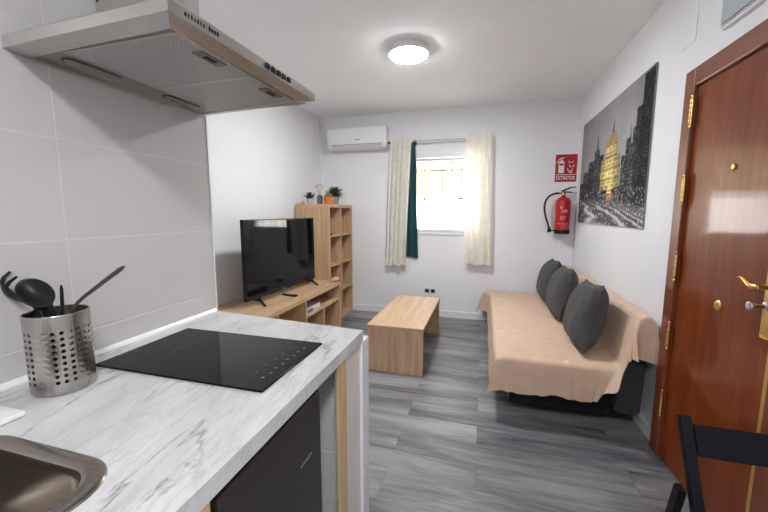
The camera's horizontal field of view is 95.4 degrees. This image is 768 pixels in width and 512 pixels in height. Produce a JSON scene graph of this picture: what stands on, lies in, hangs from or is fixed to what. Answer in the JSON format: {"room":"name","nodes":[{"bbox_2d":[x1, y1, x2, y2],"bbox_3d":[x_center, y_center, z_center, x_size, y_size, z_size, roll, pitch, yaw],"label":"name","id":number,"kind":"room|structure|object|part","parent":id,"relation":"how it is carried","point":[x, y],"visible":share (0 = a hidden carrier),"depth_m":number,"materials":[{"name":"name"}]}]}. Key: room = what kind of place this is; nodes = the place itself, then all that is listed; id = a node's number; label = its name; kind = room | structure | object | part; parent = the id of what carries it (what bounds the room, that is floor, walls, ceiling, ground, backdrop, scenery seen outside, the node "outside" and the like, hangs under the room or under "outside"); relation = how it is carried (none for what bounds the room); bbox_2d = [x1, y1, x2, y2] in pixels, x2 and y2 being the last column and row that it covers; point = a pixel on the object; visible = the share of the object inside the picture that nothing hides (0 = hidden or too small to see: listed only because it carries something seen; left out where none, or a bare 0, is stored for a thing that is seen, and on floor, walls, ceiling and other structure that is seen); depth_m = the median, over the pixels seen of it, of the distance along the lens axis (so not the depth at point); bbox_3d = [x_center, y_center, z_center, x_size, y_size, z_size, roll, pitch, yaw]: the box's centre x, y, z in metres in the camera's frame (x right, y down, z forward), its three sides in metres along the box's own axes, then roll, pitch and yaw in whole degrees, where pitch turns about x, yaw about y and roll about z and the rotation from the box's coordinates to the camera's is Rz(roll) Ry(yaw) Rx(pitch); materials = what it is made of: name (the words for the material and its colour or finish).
{"room":"living room","nodes":[
{"label":"living room","id":0,"kind":"room"},
{"bbox_2d":[0,0,216,383],"bbox_3d":[-1.743,0.009,0.298,1.146,2.610,3.010,2,7,16],"label":"wall","id":1,"kind":"structure","parent":0,"point":[97,179],"depth_m":1.10,"materials":[{"name":"tile"}]},
{"bbox_2d":[2,0,314,115],"bbox_3d":[-0.604,-0.968,1.062,0.559,0.855,0.676,2,7,16],"label":"range hood","id":2,"kind":"object","parent":1,"relation":"attached to","point":[160,51],"visible":1,"depth_m":0.94,"materials":[{"name":"metal"}]},
{"bbox_2d":[62,58,121,80],"bbox_3d":[-0.842,-0.539,1.014,0.042,0.006,0.150,2,7,16],"label":"handle","id":3,"kind":"object","parent":2,"relation":"on","point":[77,63],"depth_m":1.00,"materials":[{"name":"silver metal"}]},
{"bbox_3d":[-0.626,-0.557,1.125,0.505,0.005,0.590,2,7,16],"label":"underside plate","id":4,"kind":"part","parent":2,"relation":"part of","materials":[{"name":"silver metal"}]},
{"bbox_2d":[162,95,199,108],"bbox_3d":[-0.757,-0.575,1.310,0.042,0.006,0.150,2,7,16],"label":"handle","id":5,"kind":"object","parent":2,"relation":"on","point":[172,98],"depth_m":1.30,"materials":[{"name":"silver metal"}]},
{"bbox_2d":[198,0,217,309],"bbox_3d":[-0.781,-0.597,1.527,0.013,1.710,0.006,2,7,16],"label":"trim","id":6,"kind":"structure","parent":1,"relation":"attached to","point":[198,0],"depth_m":1.57,"materials":[{"name":"white paint"}]},
{"bbox_2d":[207,105,320,305],"bbox_3d":[-1.344,-0.386,3.487,0.150,2.610,3.390,2,7,16],"label":"wall","id":7,"kind":"structure","parent":0,"point":[263,162],"depth_m":3.40,"materials":[{"name":"white paint"}]},
{"bbox_2d":[317,344,360,511],"bbox_3d":[-0.470,0.750,1.433,0.731,0.858,0.172,2,7,16],"label":"wall","id":8,"kind":"structure","parent":0,"point":[327,389],"depth_m":1.28,"materials":[{"name":"beige tile"}]},
{"bbox_2d":[360,335,368,511],"bbox_3d":[-0.112,0.751,1.463,0.079,0.850,0.082,2,7,16],"label":"trim","id":9,"kind":"structure","parent":8,"relation":"attached to","point":[364,352],"depth_m":1.43,"materials":[{"name":"white paint"}]},
{"bbox_2d":[200,0,665,118],"bbox_3d":[-0.176,-1.498,1.359,3.480,0.120,6.550,2,7,16],"label":"ceiling","id":10,"kind":"structure","parent":0,"point":[482,52],"depth_m":2.64,"materials":[{"name":"white paint"}]},
{"bbox_2d":[388,39,428,63],"bbox_3d":[0.190,-1.578,2.716,0.316,0.055,0.316,2,7,16],"label":"ceiling lamp","id":11,"kind":"object","parent":10,"relation":"attached to","point":[408,51],"visible":1,"depth_m":2.65,"materials":[{"name":"white plastic"}]},
{"bbox_2d":[390,46,426,63],"bbox_3d":[0.190,-1.556,2.718,0.291,0.012,0.291,2,7,16],"label":"diffuser","id":12,"kind":"object","parent":11,"relation":"attached to","point":[399,54],"depth_m":2.68,"materials":[{"name":"white plastic"}]},
{"bbox_2d":[320,97,582,313],"bbox_3d":[0.692,-0.517,4.547,3.180,2.610,0.220,2,7,16],"label":"wall","id":13,"kind":"structure","parent":0,"point":[527,137],"depth_m":4.31,"materials":[{"name":"white paint"}]},
{"bbox_2d":[327,125,389,151],"bbox_3d":[-0.330,-1.506,4.500,0.782,0.279,0.196,2,7,16],"label":"air conditioner","id":14,"kind":"object","parent":13,"relation":"attached to","point":[364,138],"visible":1,"depth_m":4.42,"materials":[{"name":"white plastic"}]},
{"bbox_2d":[353,304,486,320],"bbox_3d":[0.660,0.750,4.590,3.180,0.085,0.014,2,7,16],"label":"baseboard","id":15,"kind":"structure","parent":13,"relation":"attached to","point":[450,314],"depth_m":4.53,"materials":[{"name":"white paint"}]},
{"bbox_2d":[388,138,465,144],"bbox_3d":[0.660,-1.412,4.281,1.247,0.060,0.093,2,7,16],"label":"curtain rod","id":16,"kind":"object","parent":13,"relation":"attached to","point":[414,141],"visible":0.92,"depth_m":4.25,"materials":[{"name":"grey paint"}]},
{"bbox_2d":[386,137,411,265],"bbox_3d":[0.183,-0.671,4.451,0.332,1.616,0.049,2,7,16],"label":"curtain","id":17,"kind":"object","parent":16,"relation":"hanging from","point":[400,149],"visible":1,"depth_m":4.45,"materials":[{"name":"beige fabric"}]},
{"bbox_2d":[386,142,417,257],"bbox_3d":[0.230,-0.707,4.505,0.436,1.474,0.035,2,7,16],"label":"curtain","id":18,"kind":"object","parent":16,"relation":"hanging from","point":[412,235],"visible":0.31,"depth_m":4.49,"materials":[{"name":"teal fabric"}]},
{"bbox_3d":[0.659,-1.408,4.247,1.231,0.020,0.021,2,7,16],"label":"rod","id":19,"kind":"part","parent":16,"relation":"part of","materials":[{"name":"grey paint"}]},
{"bbox_2d":[464,132,491,265],"bbox_3d":[1.127,-0.667,4.181,0.340,1.573,0.048,2,7,16],"label":"curtain","id":20,"kind":"object","parent":16,"relation":"hanging from","point":[478,148],"visible":1,"depth_m":4.18,"materials":[{"name":"beige fabric"}]},
{"bbox_2d":[424,287,435,293],"bbox_3d":[0.601,0.455,4.570,0.160,0.088,0.015,2,7,16],"label":"wall outlet","id":21,"kind":"object","parent":13,"relation":"attached to","point":[427,290],"visible":1,"depth_m":4.57,"materials":[{"name":"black plastic"}]},
{"bbox_2d":[416,160,464,228],"bbox_3d":[0.859,-0.793,4.624,1.200,1.100,0.036,2,7,16],"label":"window grille","id":22,"kind":"object","parent":13,"relation":"in","point":[452,169],"visible":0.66,"depth_m":4.65,"materials":[{"name":"metal"}]},
{"bbox_3d":[0.861,-1.127,4.590,1.200,0.016,0.008,2,7,16],"label":"rail","id":23,"kind":"part","parent":22,"relation":"part of","materials":[{"name":"metal"}]},
{"bbox_3d":[0.861,-0.760,4.636,1.200,0.016,0.008,2,7,16],"label":"rail","id":24,"kind":"part","parent":22,"relation":"part of","materials":[{"name":"metal"}]},
{"bbox_2d":[416,157,464,234],"bbox_3d":[0.745,-0.756,4.453,0.935,0.963,0.163,2,7,16],"label":"window","id":25,"kind":"structure","parent":13,"relation":"in","point":[419,231],"depth_m":4.48,"materials":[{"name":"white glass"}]},
{"bbox_3d":[0.738,-0.289,4.489,0.935,0.028,0.118,2,7,16],"label":"sill","id":26,"kind":"part","parent":25,"relation":"part of","materials":[{"name":"white paint"}]},
{"bbox_2d":[543,186,576,233],"bbox_3d":[1.977,-0.513,3.939,0.295,0.527,0.181,-2,7,-16],"label":"fire extinguisher","id":27,"kind":"object","parent":13,"relation":"attached to","point":[563,203],"visible":1,"depth_m":3.90,"materials":[{"name":"red metal"}]},
{"bbox_3d":[2.064,-0.733,3.899,0.157,0.080,0.027,3,8,22],"label":"grip lever","id":28,"kind":"part","parent":27,"relation":"part of","materials":[{"name":"black plastic"}]},
{"bbox_2d":[555,154,577,181],"bbox_3d":[2.069,-0.998,3.974,0.223,0.306,0.004,2,7,16],"label":"fire sign","id":29,"kind":"object","parent":13,"relation":"attached to","point":[566,164],"visible":1,"depth_m":3.97,"materials":[{"name":"red plastic"}]},
{"bbox_2d":[341,310,689,511],"bbox_3d":[-0.176,1.211,1.694,3.480,0.120,6.550,2,7,16],"label":"floor","id":30,"kind":"structure","parent":0,"point":[436,444],"depth_m":2.00,"materials":[{"name":"grey wood"}]},
{"bbox_2d":[200,502,209,511],"bbox_3d":[-0.822,0.914,0.114,0.760,0.858,1.350,2,7,16],"label":"base cabinet","id":31,"kind":"object","parent":30,"relation":"on","point":[206,508],"visible":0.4,"depth_m":0.60,"materials":[{"name":"brown wood"}]},
{"bbox_2d":[0,308,362,511],"bbox_3d":[-0.723,0.409,0.468,0.747,0.053,2.200,2,7,16],"label":"countertop","id":32,"kind":"structure","parent":31,"relation":"on","point":[165,444],"depth_m":0.78,"materials":[{"name":"white stone"}]},
{"bbox_2d":[0,405,24,425],"bbox_3d":[-0.920,0.361,0.694,0.187,0.013,0.234,2,7,16],"label":"cutting board","id":33,"kind":"object","parent":32,"relation":"on","point":[7,414],"visible":1,"depth_m":0.77,"materials":[{"name":"white plastic"}]},
{"bbox_2d":[0,435,107,511],"bbox_3d":[-0.716,0.480,0.420,0.397,0.169,0.556,2,7,16],"label":"sink","id":34,"kind":"object","parent":32,"relation":"in","point":[34,476],"visible":0.99,"depth_m":0.64,"materials":[{"name":"metal"}]},
{"bbox_2d":[19,304,96,397],"bbox_3d":[-0.837,0.239,0.905,0.132,0.202,0.132,2,7,16],"label":"utensil holder","id":35,"kind":"object","parent":32,"relation":"on","point":[43,382],"visible":0.99,"depth_m":0.86,"materials":[{"name":"metal"}]},
{"bbox_2d":[0,271,75,378],"bbox_3d":[-0.903,0.179,0.913,0.204,0.280,0.065,2,7,16],"label":"server","id":36,"kind":"object","parent":35,"relation":"in","point":[6,290],"visible":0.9,"depth_m":0.89,"materials":[{"name":"black plastic"}]},
{"bbox_3d":[-0.855,0.219,0.907,0.107,0.201,0.012,1,7,8],"label":"handle","id":37,"kind":"part","parent":36,"relation":"part of","materials":[{"name":"black plastic"}]},
{"bbox_2d":[14,278,76,378],"bbox_3d":[-0.840,0.190,0.870,0.105,0.268,0.044,-2,7,-14],"label":"serving spoon","id":38,"kind":"object","parent":35,"relation":"in","point":[32,292],"visible":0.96,"depth_m":0.86,"materials":[{"name":"black plastic"}]},
{"bbox_2d":[14,278,55,307],"bbox_3d":[-0.852,0.090,0.854,0.079,0.067,0.044,-1,7,-7],"label":"spoon bowl","id":39,"kind":"object","parent":38,"relation":"on","point":[32,292],"depth_m":0.86,"materials":[{"name":"black plastic"}]},
{"bbox_3d":[-0.807,0.218,0.884,0.008,0.207,0.051,4,8,28],"label":"handle","id":40,"kind":"part","parent":38,"relation":"part of","materials":[{"name":"black plastic"}]},
{"bbox_2d":[32,303,58,378],"bbox_3d":[-0.867,0.197,0.909,0.076,0.244,0.042,2,7,16],"label":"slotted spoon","id":41,"kind":"object","parent":35,"relation":"in","point":[43,309],"visible":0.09,"depth_m":0.90,"materials":[{"name":"black plastic"}]},
{"bbox_3d":[-0.856,0.230,0.902,0.051,0.180,0.011,4,8,29],"label":"handle","id":42,"kind":"part","parent":41,"relation":"part of","materials":[{"name":"black plastic"}]},
{"bbox_2d":[58,285,64,378],"bbox_3d":[-0.823,0.197,0.890,0.030,0.248,0.011,-3,8,-24],"label":"whisk","id":43,"kind":"object","parent":35,"relation":"in","point":[62,309],"visible":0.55,"depth_m":0.88,"materials":[{"name":"black plastic"}]},
{"bbox_2d":[54,266,124,372],"bbox_3d":[-0.732,0.171,0.858,0.284,0.308,0.047,2,7,16],"label":"turner","id":44,"kind":"object","parent":35,"relation":"in","point":[114,273],"visible":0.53,"depth_m":0.84,"materials":[{"name":"grey plastic"}]},
{"bbox_2d":[96,328,321,392],"bbox_3d":[-0.534,0.311,1.117,0.572,0.006,0.342,2,7,16],"label":"induction hob","id":45,"kind":"object","parent":32,"relation":"in","point":[253,363],"visible":1,"depth_m":1.07,"materials":[{"name":"black glass"}]},
{"bbox_2d":[210,389,321,511],"bbox_3d":[-0.529,0.816,0.969,0.609,0.842,0.434,2,7,16],"label":"fridge","id":46,"kind":"object","parent":30,"relation":"on","point":[284,475],"visible":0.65,"depth_m":0.84,"materials":[{"name":"metal"}]},
{"bbox_2d":[217,280,340,326],"bbox_3d":[-1.012,0.661,3.381,0.567,0.558,1.702,2,7,16],"label":"tv stand","id":47,"kind":"object","parent":30,"relation":"on","point":[328,293],"visible":0.37,"depth_m":3.38,"materials":[{"name":"brown wood"}]},
{"bbox_2d":[240,218,317,306],"bbox_3d":[-0.962,0.005,3.409,0.230,0.735,1.166,2,7,18],"label":"television","id":48,"kind":"object","parent":47,"relation":"on","point":[277,254],"visible":1,"depth_m":3.24,"materials":[{"name":"black plastic"}]},
{"bbox_2d":[282,293,297,296],"bbox_3d":[-0.907,0.373,3.361,0.170,0.018,0.046,4,8,30],"label":"remote control","id":49,"kind":"object","parent":47,"relation":"on","point":[285,294],"visible":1,"depth_m":3.34,"materials":[{"name":"black plastic"}]},
{"bbox_2d":[307,301,319,312],"bbox_3d":[-0.837,0.521,3.585,0.272,0.044,0.280,2,7,16],"label":"media box","id":50,"kind":"object","parent":47,"relation":"on","point":[311,306],"visible":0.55,"depth_m":3.58,"materials":[{"name":"grey plastic"}]},
{"bbox_2d":[307,296,338,317],"bbox_3d":[-0.891,0.530,3.773,0.553,0.018,0.781,2,7,16],"label":"shelf","id":51,"kind":"object","parent":47,"relation":"attached to","point":[325,301],"depth_m":3.89,"materials":[{"name":"brown wood"}]},
{"bbox_3d":[-0.783,0.582,4.177,0.567,0.520,0.038,2,7,16],"label":"panel","id":52,"kind":"part","parent":47,"relation":"part of","materials":[{"name":"brown wood"}]},
{"bbox_2d":[330,277,340,281],"bbox_3d":[-0.563,0.353,4.052,0.074,0.229,0.126,7,10,43],"label":"pouch","id":53,"kind":"object","parent":47,"relation":"on","point":[334,279],"visible":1,"depth_m":4.01,"materials":[{"name":"pink fabric"}]},
{"bbox_2d":[296,204,352,318],"bbox_3d":[-0.739,0.072,4.508,0.428,1.450,0.730,2,7,16],"label":"bookshelf","id":54,"kind":"object","parent":30,"relation":"on","point":[332,254],"visible":0.56,"depth_m":4.40,"materials":[{"name":"brown wood"}]},
{"bbox_2d":[304,192,315,203],"bbox_3d":[-0.878,-0.691,4.160,0.207,0.149,0.215,-3,8,-20],"label":"succulent","id":55,"kind":"object","parent":54,"relation":"on","point":[309,196],"visible":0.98,"depth_m":4.13,"materials":[{"name":"green plant"}]},
{"bbox_2d":[307,199,312,203],"bbox_3d":[-0.880,-0.648,4.155,0.076,0.066,0.076,2,7,16],"label":"pot","id":56,"kind":"object","parent":54,"relation":"on","point":[309,201],"depth_m":4.13,"materials":[{"name":"white ceramic"}]},
{"bbox_3d":[-0.836,0.133,4.173,0.428,1.412,0.023,2,7,16],"label":"panel","id":57,"kind":"part","parent":54,"relation":"part of","materials":[{"name":"brown wood"}]},
{"bbox_2d":[315,184,323,203],"bbox_3d":[-0.755,-0.726,4.108,0.107,0.233,0.101,2,7,16],"label":"bottle vase","id":58,"kind":"object","parent":54,"relation":"on","point":[319,197],"visible":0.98,"depth_m":4.09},
{"bbox_3d":[-0.755,-0.775,4.102,0.107,0.134,0.101,2,7,16],"label":"dry stem","id":59,"kind":"part","parent":58,"relation":"part of","materials":[{"name":"beige plant"}]},
{"bbox_3d":[-0.739,-0.628,4.422,0.428,0.038,0.730,2,7,16],"label":"panel","id":60,"kind":"part","parent":54,"relation":"part of","materials":[{"name":"brown wood"}]},
{"bbox_2d":[323,193,333,203],"bbox_3d":[-0.647,-0.672,4.085,0.124,0.132,0.124,2,7,16],"label":"cactus","id":61,"kind":"object","parent":54,"relation":"on","point":[328,198],"visible":0.99,"depth_m":4.04,"materials":[{"name":"orange ceramic"}]},
{"bbox_2d":[323,197,333,203],"bbox_3d":[-0.647,-0.647,4.088,0.124,0.080,0.124,2,7,16],"label":"pot","id":62,"kind":"object","parent":54,"relation":"on","point":[327,200],"depth_m":4.04,"materials":[{"name":"orange ceramic"}]},
{"bbox_2d":[325,186,344,203],"bbox_3d":[-0.623,-0.752,4.307,0.345,0.236,0.315,2,7,16],"label":"bushy plant","id":63,"kind":"object","parent":54,"relation":"on","point":[334,191],"visible":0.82,"depth_m":4.26,"materials":[{"name":"green plant"}]},
{"bbox_3d":[-0.613,-0.678,4.305,0.120,0.090,0.120,2,7,16],"label":"pot","id":64,"kind":"part","parent":63,"relation":"part of","materials":[{"name":"grey ceramic"}]},
{"bbox_3d":[-0.785,0.100,4.341,0.420,0.016,0.334,2,7,16],"label":"shelf","id":65,"kind":"part","parent":54,"relation":"part of","materials":[{"name":"brown wood"}]},
{"bbox_3d":[-0.739,0.773,4.595,0.428,0.038,0.684,2,7,16],"label":"panel","id":66,"kind":"part","parent":54,"relation":"part of","materials":[{"name":"brown wood"}]},
{"bbox_3d":[-0.642,0.049,4.848,0.428,1.412,0.023,2,7,16],"label":"panel","id":67,"kind":"part","parent":54,"relation":"part of","materials":[{"name":"brown wood"}]},
{"bbox_3d":[-0.689,0.402,4.718,0.420,0.016,0.334,2,7,16],"label":"shelf","id":68,"kind":"part","parent":54,"relation":"part of","materials":[{"name":"brown wood"}]},
{"bbox_2d":[335,359,347,511],"bbox_3d":[-0.145,0.776,1.225,0.012,0.859,0.068,2,7,16],"label":"filler panel","id":69,"kind":"object","parent":30,"relation":"on","point":[340,371],"visible":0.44,"depth_m":1.19,"materials":[{"name":"brown wood"}]},
{"bbox_2d":[367,295,439,376],"bbox_3d":[0.240,0.726,3.467,0.485,0.408,1.118,2,7,16],"label":"coffee table","id":70,"kind":"object","parent":30,"relation":"on","point":[395,334],"visible":0.92,"depth_m":2.98,"materials":[{"name":"brown wood"}]},
{"bbox_3d":[0.091,0.805,2.954,0.479,0.376,0.030,2,7,16],"label":"leg","id":71,"kind":"part","parent":70,"relation":"part of","materials":[{"name":"brown wood"}]},
{"bbox_3d":[0.388,0.678,3.985,0.479,0.376,0.030,2,7,16],"label":"leg","id":72,"kind":"part","parent":70,"relation":"part of","materials":[{"name":"brown wood"}]},
{"bbox_2d":[508,359,645,415],"bbox_3d":[1.436,0.606,3.156,0.859,0.722,2.000,2,7,16],"label":"sofa","id":73,"kind":"object","parent":30,"relation":"on","point":[627,400],"visible":0.09,"depth_m":2.17,"materials":[{"name":"grey fabric"}]},
{"bbox_3d":[1.396,0.805,3.193,0.600,0.148,1.930,2,7,16],"label":"bed frame","id":74,"kind":"part","parent":73,"relation":"part of","materials":[{"name":"black plastic"}]},
{"bbox_2d":[476,266,659,401],"bbox_3d":[1.373,0.538,3.120,1.104,0.658,2.248,2,7,16],"label":"throw","id":75,"kind":"object","parent":73,"relation":"on","point":[531,352],"visible":0.73,"depth_m":2.27,"materials":[{"name":"beige fabric"}]},
{"bbox_2d":[536,258,562,300],"bbox_3d":[1.758,0.253,3.701,0.249,0.473,0.484,2,7,19],"label":"cushion","id":76,"kind":"object","parent":75,"relation":"on","point":[547,270],"visible":0.57,"depth_m":3.56,"materials":[{"name":"grey fabric"}]},
{"bbox_2d":[545,265,578,320],"bbox_3d":[1.597,0.317,3.142,0.249,0.478,0.490,2,7,19],"label":"cushion","id":77,"kind":"object","parent":75,"relation":"on","point":[563,281],"visible":0.79,"depth_m":2.97,"materials":[{"name":"grey fabric"}]},
{"bbox_2d":[563,279,608,353],"bbox_3d":[1.402,0.399,2.433,0.249,0.486,0.497,2,7,19],"label":"cushion","id":78,"kind":"object","parent":75,"relation":"on","point":[587,307],"visible":1,"depth_m":2.26,"materials":[{"name":"grey fabric"}]},
{"bbox_3d":[1.773,0.565,3.060,0.162,0.616,1.990,2,7,16],"label":"backrest","id":79,"kind":"part","parent":73,"relation":"part of","materials":[{"name":"grey fabric"}]},
{"bbox_2d":[665,414,767,511],"bbox_3d":[0.961,0.868,0.752,0.462,0.799,0.639,2,7,16],"label":"folding chair","id":80,"kind":"object","parent":30,"relation":"on","point":[724,444],"visible":1,"depth_m":0.93,"materials":[{"name":"black paint"}]},
{"bbox_3d":[0.811,0.917,1.043,0.020,0.626,0.178,2,7,16],"label":"leg","id":81,"kind":"part","parent":80,"relation":"part of","materials":[{"name":"black paint"}]},
{"bbox_3d":[0.778,0.859,0.827,0.026,0.799,0.427,2,7,16],"label":"post","id":82,"kind":"part","parent":80,"relation":"part of","materials":[{"name":"black paint"}]},
{"bbox_2d":[572,0,767,425],"bbox_3d":[1.445,-0.096,1.144,0.150,2.610,6.400,2,7,16],"label":"wall","id":83,"kind":"structure","parent":0,"point":[631,263],"depth_m":2.15,"materials":[{"name":"white paint"}]},
{"bbox_2d":[578,62,658,228],"bbox_3d":[1.910,-0.782,2.996,0.012,1.023,1.648,2,7,16],"label":"picture","id":84,"kind":"object","parent":83,"relation":"attached to","point":[617,142],"visible":1,"depth_m":2.68},
{"bbox_2d":[631,412,650,441],"bbox_3d":[1.877,0.935,3.095,0.014,0.085,2.216,2,7,16],"label":"baseboard","id":85,"kind":"structure","parent":83,"relation":"attached to","point":[642,423],"depth_m":2.16,"materials":[{"name":"white paint"}]},
{"bbox_2d":[677,3,698,54],"bbox_3d":[1.603,-1.191,1.845,0.002,0.178,0.178,2,7,16],"label":"cover plate","id":86,"kind":"object","parent":83,"relation":"attached to","point":[688,24],"visible":1,"depth_m":1.84,"materials":[{"name":"white paint"}]},
{"bbox_2d":[649,18,767,511],"bbox_3d":[1.421,0.138,1.510,0.078,2.055,0.846,2,7,16],"label":"door","id":87,"kind":"structure","parent":83,"relation":"in","point":[712,365],"depth_m":1.50,"materials":[{"name":"brown wood"}]},
{"bbox_3d":[1.353,0.099,1.286,0.055,0.041,0.116,2,7,16],"label":"lever","id":88,"kind":"part","parent":87,"relation":"part of","materials":[{"name":"gold metal"}]},
{"bbox_3d":[1.368,0.172,1.241,0.008,0.255,0.045,2,7,16],"label":"handle plate","id":89,"kind":"part","parent":87,"relation":"part of","materials":[{"name":"gold metal"}]},
{"bbox_2d":[721,0,764,30],"bbox_3d":[1.424,-1.139,1.268,0.028,0.350,0.550,2,7,16],"label":"box","id":90,"kind":"object","parent":83,"relation":"attached to","point":[733,11],"visible":1,"depth_m":1.46,"materials":[{"name":"white plastic"}]},
{"bbox_3d":[1.416,-1.139,1.276,0.008,0.308,0.518,2,7,16],"label":"box door","id":91,"kind":"part","parent":90,"relation":"part of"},
{"label":"outside","id":92,"kind":"structure","parent":0,"visible":0},
{"bbox_3d":[3.401,0.175,12.027,18.000,0.100,15.220,2,7,16],"label":"ground","id":93,"kind":"structure","parent":92,"visible":0},
{"bbox_2d":[417,160,464,228],"bbox_3d":[1.611,-2.157,9.093,14.000,5.250,0.450,2,7,16],"label":"house","id":94,"kind":"structure","parent":93,"relation":"on","point":[430,223],"depth_m":9.01,"materials":[{"name":"white paint"}]}
]}

